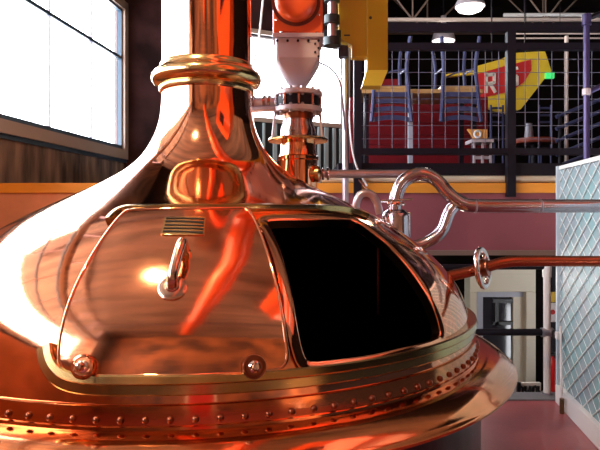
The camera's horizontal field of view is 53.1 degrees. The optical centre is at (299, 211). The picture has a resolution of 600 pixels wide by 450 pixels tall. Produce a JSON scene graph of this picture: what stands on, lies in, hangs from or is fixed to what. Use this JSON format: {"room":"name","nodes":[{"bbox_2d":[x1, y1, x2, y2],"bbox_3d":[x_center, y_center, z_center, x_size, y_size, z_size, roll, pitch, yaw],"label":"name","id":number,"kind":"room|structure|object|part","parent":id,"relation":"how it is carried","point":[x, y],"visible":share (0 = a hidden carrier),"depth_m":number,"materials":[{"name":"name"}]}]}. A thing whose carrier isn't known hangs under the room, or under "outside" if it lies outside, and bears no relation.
{"room":"processing plant","nodes":[
{"label":"processing plant","id":0,"kind":"room"},
{"bbox_2d":[0,138,123,182],"bbox_3d":[-3.386,-0.800,1.054,0.050,7.600,15.000,0,0,7],"label":"wall","id":1,"kind":"structure","parent":0,"point":[20,162],"depth_m":6.50,"materials":[{"name":"brown wood"}]},
{"bbox_2d":[0,0,127,162],"bbox_3d":[-3.158,-1.823,2.749,0.110,2.255,11.620,0,0,7],"label":"window","id":2,"kind":"structure","parent":1,"relation":"in","point":[12,128],"depth_m":7.40,"materials":[{"name":"beige"}]},
{"bbox_2d":[114,0,352,168],"bbox_3d":[-0.767,-2.100,9.510,4.190,5.000,0.200,0,0,-28],"label":"wall","id":3,"kind":"structure","parent":0,"point":[144,16],"depth_m":8.63,"materials":[{"name":"white paint"}]},
{"bbox_2d":[254,122,341,182],"bbox_3d":[-0.161,-0.835,9.657,2.178,1.130,0.080,0,0,-28],"label":"slatted panel","id":4,"kind":"object","parent":3,"relation":"attached to","point":[329,153],"visible":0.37,"depth_m":9.92,"materials":[{"name":"black metal"}]},
{"bbox_2d":[251,28,349,127],"bbox_3d":[-0.178,-2.145,9.743,2.250,1.450,0.130,0,0,-28],"label":"window","id":5,"kind":"structure","parent":3,"relation":"in","point":[268,34],"depth_m":9.57,"materials":[{"name":"beige"}]},
{"bbox_2d":[0,193,555,249],"bbox_3d":[1.550,0.263,5.560,9.900,0.875,0.120,0,0,0],"label":"wall","id":6,"kind":"structure","parent":0,"point":[468,230],"depth_m":5.50,"materials":[{"name":"pink paint"}]},
{"bbox_2d":[0,183,555,192],"bbox_3d":[1.550,-0.220,5.560,9.900,0.090,0.160,0,0,0],"label":"trim","id":7,"kind":"structure","parent":6,"relation":"attached to","point":[4,187],"depth_m":5.48,"materials":[{"name":"paint"}]},
{"bbox_2d":[353,23,599,196],"bbox_3d":[2.544,-0.924,5.460,4.112,1.574,0.070,0,0,0],"label":"railing","id":8,"kind":"object","parent":7,"relation":"on","point":[510,46],"visible":0.94,"depth_m":5.43,"materials":[{"name":"black metal"}]},
{"bbox_3d":[0.523,-0.773,5.460,0.070,1.274,0.070,0,0,0],"label":"post","id":9,"kind":"part","parent":8,"relation":"part of","materials":[{"name":"black metal"}]},
{"bbox_3d":[2.562,-0.548,5.460,4.077,0.059,0.060,0,0,0],"label":"rail","id":10,"kind":"part","parent":8,"relation":"part of","materials":[{"name":"black metal"}]},
{"bbox_3d":[2.562,-1.674,5.460,4.077,0.073,0.060,0,0,0],"label":"rail","id":11,"kind":"part","parent":8,"relation":"part of","materials":[{"name":"black metal"}]},
{"bbox_3d":[2.562,-1.502,5.460,4.077,0.064,0.060,0,0,0],"label":"hand rail","id":12,"kind":"part","parent":8,"relation":"part of","materials":[{"name":"black metal"}]},
{"bbox_3d":[1.915,-0.892,5.460,0.075,1.511,0.070,0,0,0],"label":"post","id":13,"kind":"part","parent":8,"relation":"part of","materials":[{"name":"black metal"}]},
{"bbox_2d":[321,175,504,182],"bbox_3d":[1.050,-0.305,5.550,1.700,0.066,0.066,0,0,0],"label":"trim","id":14,"kind":"structure","parent":6,"relation":"attached to","point":[450,178],"depth_m":5.52,"materials":[{"name":"beige paint"}]},
{"bbox_2d":[426,250,555,254],"bbox_3d":[3.350,0.372,5.535,6.300,0.045,0.130,0,0,0],"label":"trim","id":15,"kind":"structure","parent":6,"relation":"attached to","point":[431,252],"depth_m":5.47,"materials":[{"name":"beige metal"}]},
{"bbox_2d":[516,175,555,182],"bbox_3d":[4.245,-0.305,5.550,4.510,0.066,0.066,0,0,0],"label":"trim","id":16,"kind":"structure","parent":6,"relation":"attached to","point":[519,178],"depth_m":5.52,"materials":[{"name":"beige paint"}]},
{"bbox_2d":[349,110,367,185],"bbox_3d":[0.454,-0.500,4.700,0.154,0.599,0.014,0,0,0],"label":"cable","id":17,"kind":"object","parent":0,"point":[364,181],"visible":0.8,"depth_m":4.69,"materials":[{"name":"white paint"}]},
{"bbox_2d":[362,60,364,82],"bbox_3d":[1.185,-2.100,11.875,0.100,5.000,3.066,0,0,4],"label":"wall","id":18,"kind":"structure","parent":0,"point":[363,62],"depth_m":10.35,"materials":[{"name":"white paint"}]},
{"bbox_2d":[384,7,599,162],"bbox_3d":[5.100,-2.100,13.300,7.800,5.000,0.200,0,0,0],"label":"wall","id":19,"kind":"structure","parent":0,"point":[393,12],"depth_m":13.20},
{"bbox_2d":[516,51,550,110],"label":"sign","id":20,"kind":"object","parent":19,"relation":"hanging from","point":[531,65],"depth_m":8.60,"materials":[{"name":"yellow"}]},
{"bbox_3d":[2.924,-1.904,8.595,0.780,0.558,0.013,0,0,0],"label":"red panel","id":21,"kind":"part","parent":20,"relation":"part of","materials":[{"name":"red"}]},
{"bbox_2d":[545,73,553,78],"bbox_3d":[3.565,-1.950,8.570,0.114,0.085,0.060,0,0,0],"label":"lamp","id":22,"kind":"object","parent":20,"relation":"attached to","point":[547,75],"visible":0.64,"depth_m":8.54,"materials":[{"name":"green plastic"}]},
{"bbox_2d":[432,255,555,390],"bbox_3d":[1.000,1.675,9.100,14.000,2.650,0.200,0,0,0],"label":"wall","id":23,"kind":"structure","parent":0,"point":[442,259],"depth_m":9.00,"materials":[{"name":"paint"}]},
{"bbox_2d":[464,270,535,381],"bbox_3d":[2.910,1.845,8.750,0.946,2.085,0.300,0,0,0],"label":"door","id":24,"kind":"structure","parent":23,"relation":"in","point":[509,301],"depth_m":8.70,"materials":[{"name":"beige paint"}]},
{"bbox_3d":[2.888,2.063,8.765,0.438,1.648,0.030,0,0,0],"label":"glass","id":25,"kind":"part","parent":24,"relation":"part of","materials":[{"name":"grey glass"}]},
{"bbox_3d":[2.943,1.450,8.725,0.290,0.377,0.050,0,0,0],"label":"closer arm","id":26,"kind":"part","parent":24,"relation":"part of","materials":[{"name":"black paint"}]},
{"bbox_2d":[388,0,599,6],"bbox_3d":[2.500,-4.575,9.450,13.000,0.150,7.900,0,0,0],"label":"ceiling","id":27,"kind":"structure","parent":0,"point":[406,3],"depth_m":12.95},
{"bbox_2d":[252,0,263,67],"bbox_3d":[-0.352,-3.018,6.500,0.360,2.966,0.024,0,0,0],"label":"cable","id":28,"kind":"object","parent":27,"relation":"hanging from","point":[262,3],"visible":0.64,"depth_m":6.49,"materials":[{"name":"white paint"}]},
{"bbox_2d":[432,0,454,42],"bbox_3d":[2.750,-3.817,11.500,0.440,1.366,0.440,0,0,0],"label":"ceiling lamp","id":29,"kind":"object","parent":27,"relation":"hanging from","point":[448,37],"visible":0.39,"depth_m":11.35,"materials":[{"name":"grey paint"}]},
{"bbox_3d":[2.750,-3.518,11.500,0.440,0.480,0.440,0,0,0],"label":"lamp shade","id":30,"kind":"part","parent":29,"relation":"part of","materials":[{"name":"grey paint"}]},
{"bbox_2d":[455,0,484,14],"bbox_3d":[2.550,-3.743,9.000,0.440,1.515,0.440,0,0,0],"label":"ceiling lamp","id":31,"kind":"object","parent":27,"relation":"hanging from","point":[468,7],"visible":1,"depth_m":8.88,"materials":[{"name":"white glass"}]},
{"bbox_3d":[2.550,-3.225,9.000,0.440,0.300,0.440,0,0,0],"label":"lamp shade","id":32,"kind":"part","parent":31,"relation":"part of","materials":[{"name":"white glass"}]},
{"bbox_2d":[446,51,504,113],"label":"sign","id":33,"kind":"object","parent":27,"relation":"hanging from","point":[492,79],"depth_m":8.59,"materials":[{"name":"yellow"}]},
{"bbox_2d":[388,0,599,21],"bbox_3d":[4.750,-3.933,10.600,7.700,1.133,0.080,0,0,0],"label":"roof truss","id":34,"kind":"object","parent":27,"relation":"attached to","point":[413,18],"visible":0.92,"depth_m":10.57,"materials":[{"name":"beige metal"}]},
{"bbox_2d":[503,13,592,16],"bbox_3d":[5.000,-3.482,10.600,2.800,0.069,0.063,0,0,0],"label":"duct","id":35,"kind":"object","parent":34,"relation":"attached to","point":[504,14],"visible":0.87,"depth_m":10.57,"materials":[{"name":"grey metal"}]},
{"bbox_2d":[388,0,599,34],"bbox_3d":[4.750,-4.059,12.200,7.700,0.883,0.080,0,0,0],"label":"roof truss","id":36,"kind":"object","parent":27,"relation":"attached to","point":[395,1],"visible":0.24,"depth_m":12.19,"materials":[{"name":"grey metal"}]},
{"bbox_2d":[516,37,599,38],"bbox_3d":[4.834,-3.655,9.750,2.681,1.690,0.028,0,0,0],"label":"conduit","id":37,"kind":"object","parent":27,"relation":"hanging from","point":[516,37],"visible":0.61,"depth_m":9.74,"materials":[{"name":"beige"}]},
{"bbox_2d":[516,33,599,33],"bbox_3d":[4.760,-3.670,9.600,2.640,1.660,0.028,0,0,0],"label":"conduit","id":38,"kind":"object","parent":27,"relation":"hanging from","point":[516,33],"visible":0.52,"depth_m":9.59,"materials":[{"name":"beige"}]},
{"bbox_2d":[514,381,540,391],"bbox_3d":[2.125,1.789,6.007,0.570,0.182,0.066,0,0,0],"label":"banner","id":39,"kind":"object","parent":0,"point":[521,386],"visible":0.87,"depth_m":5.99,"materials":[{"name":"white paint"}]},
{"bbox_2d":[481,401,598,449],"bbox_3d":[-0.400,1.675,-0.455,9.200,0.150,11.090,0,0,0],"label":"floor","id":40,"kind":"structure","parent":0,"point":[516,425],"depth_m":4.41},
{"bbox_2d":[0,0,517,449],"bbox_3d":[-0.480,-1.391,3.100,3.018,5.978,3.018,0,0,27],"label":"kettle","id":41,"kind":"object","parent":40,"relation":"on","point":[201,294],"visible":1,"depth_m":2.06,"materials":[{"name":"orange metal"}]},
{"bbox_3d":[-0.387,0.238,2.040,0.694,0.504,0.531,0,0,0],"label":"sliding door","id":42,"kind":"part","parent":41,"relation":"part of","materials":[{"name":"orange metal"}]},
{"bbox_3d":[-0.386,0.238,2.039,0.705,0.514,0.539,0,0,0],"label":"edge trim","id":43,"kind":"part","parent":41,"relation":"part of","materials":[{"name":"orange metal"}]},
{"bbox_3d":[-0.394,0.169,1.951,0.043,0.172,0.165,0,0,8],"label":"door handle","id":44,"kind":"part","parent":41,"relation":"part of","materials":[{"name":"silver metal"}]},
{"bbox_3d":[-0.415,0.049,2.148,0.156,0.068,0.107,0,0,0],"label":"name plate","id":45,"kind":"part","parent":41,"relation":"part of","materials":[{"name":"gold metal"}]},
{"bbox_3d":[0.222,0.474,2.364,2.229,0.153,0.651,0,0,-42],"label":"door rail","id":46,"kind":"part","parent":41,"relation":"part of","materials":[{"name":"gold metal"}]},
{"bbox_2d":[251,85,327,187],"bbox_3d":[-0.134,-0.405,3.620,0.608,0.665,0.364,0,0,0],"label":"pipe fitting","id":47,"kind":"structure","parent":41,"relation":"attached to","point":[297,139],"depth_m":3.52,"materials":[{"name":"orange metal"}]},
{"bbox_3d":[-0.155,-0.516,3.570,0.016,0.165,0.042,0,0,39],"label":"stay rod","id":48,"kind":"part","parent":47,"relation":"part of","materials":[{"name":"grey paint"}]},
{"bbox_2d":[272,33,345,130],"bbox_3d":[0.070,-0.784,3.696,0.460,0.507,0.453,0,0,0],"label":"hopper","id":49,"kind":"object","parent":47,"relation":"on","point":[297,54],"visible":0.96,"depth_m":3.50,"materials":[{"name":"grey paint"}]},
{"bbox_3d":[0.126,-0.516,3.570,0.016,0.165,0.041,0,0,-38],"label":"stay rod","id":50,"kind":"part","parent":47,"relation":"part of","materials":[{"name":"grey paint"}]},
{"bbox_2d":[321,168,468,198],"bbox_3d":[1.031,-0.141,3.805,1.918,0.256,0.165,0,0,-7],"label":"pipe","id":51,"kind":"object","parent":47,"relation":"attached to","point":[327,173],"visible":0.29,"depth_m":3.68,"materials":[{"name":"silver metal"}]},
{"bbox_3d":[0.162,0.264,2.233,0.732,0.512,0.490,0,0,-37],"label":"opening frame","id":52,"kind":"part","parent":41,"relation":"part of","materials":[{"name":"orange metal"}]},
{"bbox_2d":[352,179,383,214],"bbox_3d":[0.385,-0.087,3.441,0.179,0.207,0.126,0,0,0],"label":"pipe","id":53,"kind":"object","parent":41,"relation":"attached to","point":[372,195],"visible":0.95,"depth_m":3.38,"materials":[{"name":"metal"}]},
{"bbox_2d":[381,167,599,248],"bbox_3d":[1.190,-0.004,3.450,1.462,0.506,0.170,0,0,0],"label":"pipe","id":54,"kind":"object","parent":41,"relation":"attached to","point":[397,217],"visible":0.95,"depth_m":3.42,"materials":[{"name":"silver metal"}]},
{"bbox_2d":[447,247,599,289],"bbox_3d":[1.261,0.276,2.950,1.156,0.209,0.179,0,0,0],"label":"copper pipe","id":55,"kind":"object","parent":41,"relation":"attached to","point":[481,268],"visible":0.99,"depth_m":2.93,"materials":[{"name":"brown metal"}]},
{"bbox_2d":[342,48,348,202],"bbox_3d":[0.341,0.185,4.500,0.048,2.830,0.048,0,0,0],"label":"steel post","id":56,"kind":"object","parent":40,"relation":"on","point":[345,62],"visible":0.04,"depth_m":4.48,"materials":[{"name":"white metal"}]},
{"bbox_2d":[507,392,554,400],"bbox_3d":[-0.400,1.680,5.195,9.200,0.180,0.210,0,0,0],"label":"curb","id":57,"kind":"object","parent":40,"relation":"on","point":[516,396],"depth_m":5.14,"materials":[{"name":"grey concrete"}]},
{"bbox_2d":[441,264,554,394],"bbox_3d":[-0.394,1.012,5.250,5.211,1.156,0.090,0,0,0],"label":"guard rail","id":58,"kind":"object","parent":57,"relation":"on","point":[545,332],"visible":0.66,"depth_m":5.23,"materials":[{"name":"white metal"}]},
{"bbox_3d":[-0.419,0.480,5.250,5.161,0.048,0.048,0,0,0],"label":"rail","id":59,"kind":"part","parent":58,"relation":"part of","materials":[{"name":"black metal"}]},
{"bbox_3d":[-0.419,1.052,5.250,5.161,0.060,0.060,0,0,0],"label":"rail","id":60,"kind":"part","parent":58,"relation":"part of","materials":[{"name":"black metal"}]},
{"bbox_3d":[2.161,1.030,5.250,0.060,1.120,0.060,0,0,0],"label":"post","id":61,"kind":"part","parent":58,"relation":"part of","materials":[{"name":"white metal"}]},
{"bbox_2d":[551,155,599,449],"bbox_3d":[2.013,0.608,3.822,0.150,1.985,2.571,0,0,8],"label":"wall","id":62,"kind":"structure","parent":40,"relation":"on","point":[577,333],"depth_m":4.54,"materials":[{"name":"white paint"}]},
{"bbox_3d":[2.190,0.598,5.050,0.060,1.965,0.040,0,0,8],"label":"post","id":63,"kind":"part","parent":62,"relation":"part of","materials":[{"name":"white metal"}]},
{"bbox_3d":[2.022,-0.370,3.799,0.045,0.030,2.524,0,0,8],"label":"rail","id":64,"kind":"part","parent":62,"relation":"part of","materials":[{"name":"silver metal"}]},
{"bbox_2d":[582,11,599,159],"bbox_3d":[2.870,-0.205,5.100,0.946,3.609,0.076,0,0,0],"label":"post","id":65,"kind":"object","parent":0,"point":[586,17],"visible":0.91,"depth_m":5.08,"materials":[{"name":"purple metal"}]},
{"bbox_3d":[2.885,-1.815,5.100,0.916,0.389,0.044,0,0,0],"label":"arm","id":66,"kind":"part","parent":65,"relation":"part of","materials":[{"name":"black metal"}]},
{"bbox_3d":[2.735,-1.152,5.100,0.618,0.320,0.044,0,0,0],"label":"arm","id":67,"kind":"part","parent":65,"relation":"part of","materials":[{"name":"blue metal"}]},
{"bbox_3d":[3.425,-0.360,9.420,6.150,0.180,7.560,0,0,0],"label":"floor","id":68,"kind":"structure","parent":0,"visible":0},
{"bbox_2d":[382,79,397,84],"bbox_3d":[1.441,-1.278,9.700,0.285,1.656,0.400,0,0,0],"label":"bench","id":69,"kind":"object","parent":68,"relation":"on","point":[386,81],"visible":0.14,"depth_m":9.50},
{"bbox_2d":[349,97,487,162],"bbox_3d":[1.507,-0.953,7.575,1.748,1.007,0.250,0,0,0],"label":"wall","id":70,"kind":"structure","parent":68,"relation":"on","point":[379,136],"depth_m":7.60,"materials":[{"name":"red paint"}]},
{"bbox_3d":[1.507,-0.861,7.593,1.748,0.015,0.015,0,0,0],"label":"moulding","id":71,"kind":"part","parent":70,"relation":"part of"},
{"bbox_3d":[1.507,-1.292,7.593,1.748,0.015,0.015,0,0,0],"label":"moulding","id":72,"kind":"part","parent":70,"relation":"part of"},
{"bbox_3d":[1.507,-0.988,7.593,1.748,0.015,0.015,0,0,0],"label":"moulding","id":73,"kind":"part","parent":70,"relation":"part of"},
{"bbox_3d":[1.507,-1.140,7.593,1.748,0.015,0.015,0,0,0],"label":"moulding","id":74,"kind":"part","parent":70,"relation":"part of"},
{"bbox_2d":[362,89,482,162],"bbox_3d":[1.322,-0.894,6.860,1.343,0.888,0.680,0,0,0],"label":"wooden table","id":75,"kind":"object","parent":68,"relation":"on","point":[426,96],"visible":0.36,"depth_m":6.58,"materials":[{"name":"brown wood"}]},
{"bbox_3d":[0.730,-0.872,7.120,0.050,0.843,0.050,0,0,0],"label":"leg","id":76,"kind":"part","parent":75,"relation":"part of","materials":[{"name":"black metal"}]},
{"bbox_3d":[0.730,-0.872,6.610,0.050,0.843,0.050,0,0,0],"label":"leg","id":77,"kind":"part","parent":75,"relation":"part of","materials":[{"name":"wood"}]},
{"bbox_2d":[370,36,413,121],"bbox_3d":[0.982,-1.428,6.694,0.472,0.927,0.570,0,0,0],"label":"chair","id":78,"kind":"object","parent":75,"relation":"on","point":[374,101],"visible":0.62,"depth_m":6.45,"materials":[{"name":"blue metal"}]},
{"bbox_3d":[0.788,-1.428,6.461,0.048,0.927,0.114,0,0,31],"label":"leg","id":79,"kind":"part","parent":78,"relation":"part of","materials":[{"name":"blue metal"}]},
{"bbox_3d":[0.982,-1.356,6.730,0.390,0.034,0.400,0,0,0],"label":"seat","id":80,"kind":"part","parent":78,"relation":"part of","materials":[{"name":"brown wood"}]},
{"bbox_3d":[1.160,-1.614,6.931,0.053,0.495,0.094,0,0,23],"label":"leg","id":81,"kind":"part","parent":78,"relation":"part of","materials":[{"name":"blue metal"}]},
{"bbox_3d":[1.176,-1.428,6.461,0.048,0.927,0.114,0,0,-31],"label":"leg","id":82,"kind":"part","parent":78,"relation":"part of","materials":[{"name":"blue metal"}]},
{"bbox_3d":[1.202,-0.872,6.545,0.048,0.843,0.050,0,0,0],"label":"leg","id":83,"kind":"part","parent":75,"relation":"part of","materials":[{"name":"grey wood"}]},
{"bbox_2d":[431,36,482,121],"bbox_3d":[1.727,-1.428,6.694,0.472,0.927,0.570,0,0,0],"label":"chair","id":84,"kind":"object","parent":75,"relation":"on","point":[476,94],"visible":0.9,"depth_m":6.45,"materials":[{"name":"blue metal"}]},
{"bbox_3d":[1.548,-1.614,6.931,0.053,0.495,0.094,0,0,-23],"label":"leg","id":85,"kind":"part","parent":84,"relation":"part of","materials":[{"name":"blue metal"}]},
{"bbox_3d":[1.532,-1.428,6.461,0.048,0.927,0.114,0,0,31],"label":"leg","id":86,"kind":"part","parent":84,"relation":"part of","materials":[{"name":"blue metal"}]},
{"bbox_3d":[1.727,-1.356,6.730,0.390,0.034,0.400,0,0,0],"label":"seat","id":87,"kind":"part","parent":84,"relation":"part of","materials":[{"name":"brown wood"}]},
{"bbox_3d":[1.905,-1.614,6.931,0.053,0.495,0.094,0,0,23],"label":"leg","id":88,"kind":"part","parent":84,"relation":"part of","materials":[{"name":"blue metal"}]},
{"bbox_3d":[1.921,-1.428,6.461,0.048,0.927,0.114,0,0,-31],"label":"leg","id":89,"kind":"part","parent":84,"relation":"part of","materials":[{"name":"blue metal"}]},
{"bbox_3d":[1.913,-0.872,7.120,0.050,0.843,0.050,0,0,0],"label":"leg","id":90,"kind":"part","parent":75,"relation":"part of","materials":[{"name":"wood"}]},
{"bbox_3d":[1.913,-0.872,6.610,0.050,0.843,0.050,0,0,0],"label":"leg","id":91,"kind":"part","parent":75,"relation":"part of","materials":[{"name":"black metal"}]},
{"bbox_2d":[337,163,568,174],"bbox_3d":[3.425,-0.395,5.580,6.150,0.110,0.120,0,0,0],"label":"trim","id":92,"kind":"structure","parent":68,"relation":"attached to","point":[441,168],"depth_m":5.52,"materials":[{"name":"black metal"}]},
{"bbox_2d":[465,139,493,162],"bbox_3d":[1.911,-0.611,6.400,0.219,0.308,0.300,0,0,0],"label":"stool","id":93,"kind":"object","parent":68,"relation":"on","point":[473,142],"visible":0.76,"depth_m":6.30,"materials":[{"name":"paint"}]},
{"bbox_2d":[467,129,486,138],"bbox_3d":[1.866,-0.821,6.317,0.205,0.100,0.067,0,0,0],"label":"board","id":94,"kind":"object","parent":93,"relation":"on","point":[475,133],"visible":1,"depth_m":6.30,"materials":[{"name":"orange"}]},
{"bbox_3d":[1.911,-0.747,6.400,0.219,0.035,0.300,0,0,0],"label":"seat","id":95,"kind":"part","parent":93,"relation":"part of","materials":[{"name":"grey paint"}]},
{"bbox_3d":[1.921,-0.596,6.315,0.021,0.278,0.030,0,0,0],"label":"leg","id":96,"kind":"part","parent":93,"relation":"part of","materials":[{"name":"grey paint"}]},
{"bbox_3d":[2.006,-0.596,6.315,0.021,0.278,0.030,0,0,0],"label":"leg","id":97,"kind":"part","parent":93,"relation":"part of","materials":[{"name":"grey paint"}]},
{"bbox_2d":[487,105,503,162],"bbox_3d":[2.364,-0.867,7.375,0.172,0.835,0.378,0,0,0],"label":"chair","id":98,"kind":"object","parent":68,"relation":"on","point":[495,138],"visible":0.56,"depth_m":7.19,"materials":[{"name":"blue metal"}]},
{"bbox_3d":[2.292,-0.867,7.200,0.026,0.834,0.026,0,0,23],"label":"leg","id":99,"kind":"part","parent":98,"relation":"part of","materials":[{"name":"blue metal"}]},
{"bbox_3d":[2.364,-0.890,7.380,0.144,0.040,0.360,0,0,0],"label":"seat","id":100,"kind":"part","parent":98,"relation":"part of","materials":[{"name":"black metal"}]},
{"bbox_3d":[2.436,-0.867,7.200,0.026,0.834,0.026,0,0,-23],"label":"leg","id":101,"kind":"part","parent":98,"relation":"part of","materials":[{"name":"blue metal"}]},
{"bbox_2d":[516,137,556,162],"bbox_3d":[3.042,-0.697,7.800,0.560,0.494,0.560,0,0,0],"label":"round table","id":102,"kind":"object","parent":68,"relation":"on","point":[530,141],"visible":0.77,"depth_m":7.63,"materials":[{"name":"brown wood"}]},
{"bbox_2d":[524,123,533,136],"bbox_3d":[2.958,-1.043,7.750,0.110,0.200,0.110,0,0,0],"label":"glass jug","id":103,"kind":"object","parent":102,"relation":"on","point":[529,130],"visible":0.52,"depth_m":7.71,"materials":[{"name":"grey"}]},
{"bbox_2d":[529,105,551,162],"bbox_3d":[3.389,-0.965,8.475,0.194,1.031,0.378,0,0,0],"label":"chair","id":104,"kind":"object","parent":68,"relation":"on","point":[539,156],"visible":0.22,"depth_m":8.30,"materials":[{"name":"blue metal"}]},
{"bbox_3d":[3.306,-0.965,8.300,0.026,1.030,0.026,0,0,-23],"label":"leg","id":105,"kind":"part","parent":104,"relation":"part of","materials":[{"name":"blue metal"}]},
{"bbox_3d":[3.472,-0.965,8.300,0.026,1.030,0.026,0,0,23],"label":"leg","id":106,"kind":"part","parent":104,"relation":"part of","materials":[{"name":"blue metal"}]},
{"bbox_2d":[564,35,568,161],"bbox_3d":[3.642,-1.428,8.200,0.050,1.955,0.050,0,0,0],"label":"post","id":107,"kind":"object","parent":68,"relation":"on","point":[566,38],"visible":0.6,"depth_m":8.19,"materials":[{"name":"beige"}]},
{"bbox_2d":[555,98,599,162],"bbox_3d":[3.278,-0.939,6.600,0.940,0.978,0.043,0,0,0],"label":"stair rail","id":108,"kind":"object","parent":68,"relation":"on","point":[558,116],"visible":0.65,"depth_m":6.58,"materials":[{"name":"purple metal"}]},
{"bbox_3d":[3.278,-0.676,6.600,0.940,0.404,0.043,0,0,0],"label":"rail","id":109,"kind":"part","parent":108,"relation":"part of","materials":[{"name":"blue metal"}]},
{"bbox_3d":[3.278,-0.808,6.600,0.940,0.404,0.043,0,0,0],"label":"rail","id":110,"kind":"part","parent":108,"relation":"part of","materials":[{"name":"blue metal"}]},
{"bbox_3d":[3.278,-0.963,6.600,0.940,0.404,0.043,0,0,0],"label":"rail","id":111,"kind":"part","parent":108,"relation":"part of","materials":[{"name":"blue metal"}]},
{"bbox_3d":[3.278,-1.095,6.600,0.940,0.404,0.043,0,0,0],"label":"rail","id":112,"kind":"part","parent":108,"relation":"part of","materials":[{"name":"blue metal"}]},
{"bbox_3d":[3.278,-1.226,6.600,0.940,0.404,0.043,0,0,0],"label":"rail","id":113,"kind":"part","parent":108,"relation":"part of","materials":[{"name":"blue metal"}]},
{"bbox_3d":[1.500,-4.440,-0.350,15.000,0.360,11.700,0,0,0],"label":"ceiling","id":114,"kind":"structure","parent":0,"visible":0},
{"bbox_2d":[271,0,322,32],"bbox_3d":[-0.016,-2.757,3.654,0.299,3.486,0.551,0,0,0],"label":"motor","id":115,"kind":"object","parent":114,"relation":"hanging from","point":[289,16],"visible":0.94,"depth_m":3.47,"materials":[{"name":"orange metal"}]},
{"bbox_3d":[-0.023,-1.408,3.429,0.244,0.623,0.102,0,0,0],"label":"motor","id":116,"kind":"part","parent":115,"relation":"part of","materials":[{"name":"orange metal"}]},
{"bbox_2d":[323,0,340,47],"bbox_3d":[0.225,-2.823,4.180,0.127,3.354,0.180,0,0,0],"label":"shaft","id":117,"kind":"object","parent":114,"relation":"hanging from","point":[331,39],"visible":0.99,"depth_m":4.12,"materials":[{"name":"metal"}]},
{"bbox_2d":[338,0,387,89],"bbox_3d":[0.442,-2.693,4.275,0.347,3.614,0.170,0,0,0],"label":"steel column","id":118,"kind":"structure","parent":114,"relation":"hanging from","point":[363,26],"depth_m":4.20,"materials":[{"name":"yellow metal"}]},
{"bbox_3d":[0.373,-1.748,4.270,0.197,1.315,0.100,0,0,0],"label":"web plate","id":119,"kind":"part","parent":118,"relation":"part of","materials":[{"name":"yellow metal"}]},
{"bbox_3d":[1.000,3.050,8.600,14.000,0.100,6.800,0,0,0],"label":"floor","id":120,"kind":"structure","parent":0,"visible":0},
{"bbox_2d":[551,266,554,357],"bbox_3d":[2.820,1.800,6.730,0.060,2.400,0.060,0,0,0],"label":"post","id":121,"kind":"object","parent":120,"relation":"on","point":[553,267],"visible":0.02,"depth_m":6.70,"materials":[{"name":"black metal"}]},
{"bbox_2d":[551,352,555,391],"bbox_3d":[2.794,1.788,6.640,0.110,0.475,0.110,0,0,0],"label":"fire extinguisher","id":122,"kind":"object","parent":121,"relation":"attached to","point":[553,360],"visible":0.4,"depth_m":6.59,"materials":[{"name":"red metal"}]},
{"bbox_2d":[551,303,555,321],"bbox_3d":[2.817,1.119,6.688,0.078,0.212,0.024,0,0,0],"label":"notice board","id":123,"kind":"object","parent":121,"relation":"attached to","point":[553,305],"visible":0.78,"depth_m":6.68,"materials":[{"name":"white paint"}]},
{"bbox_2d":[551,292,555,301],"bbox_3d":[2.817,0.946,6.690,0.078,0.111,0.020,0,0,0],"label":"notice","id":124,"kind":"object","parent":121,"relation":"attached to","point":[553,294],"visible":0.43,"depth_m":6.68,"materials":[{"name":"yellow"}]}
]}

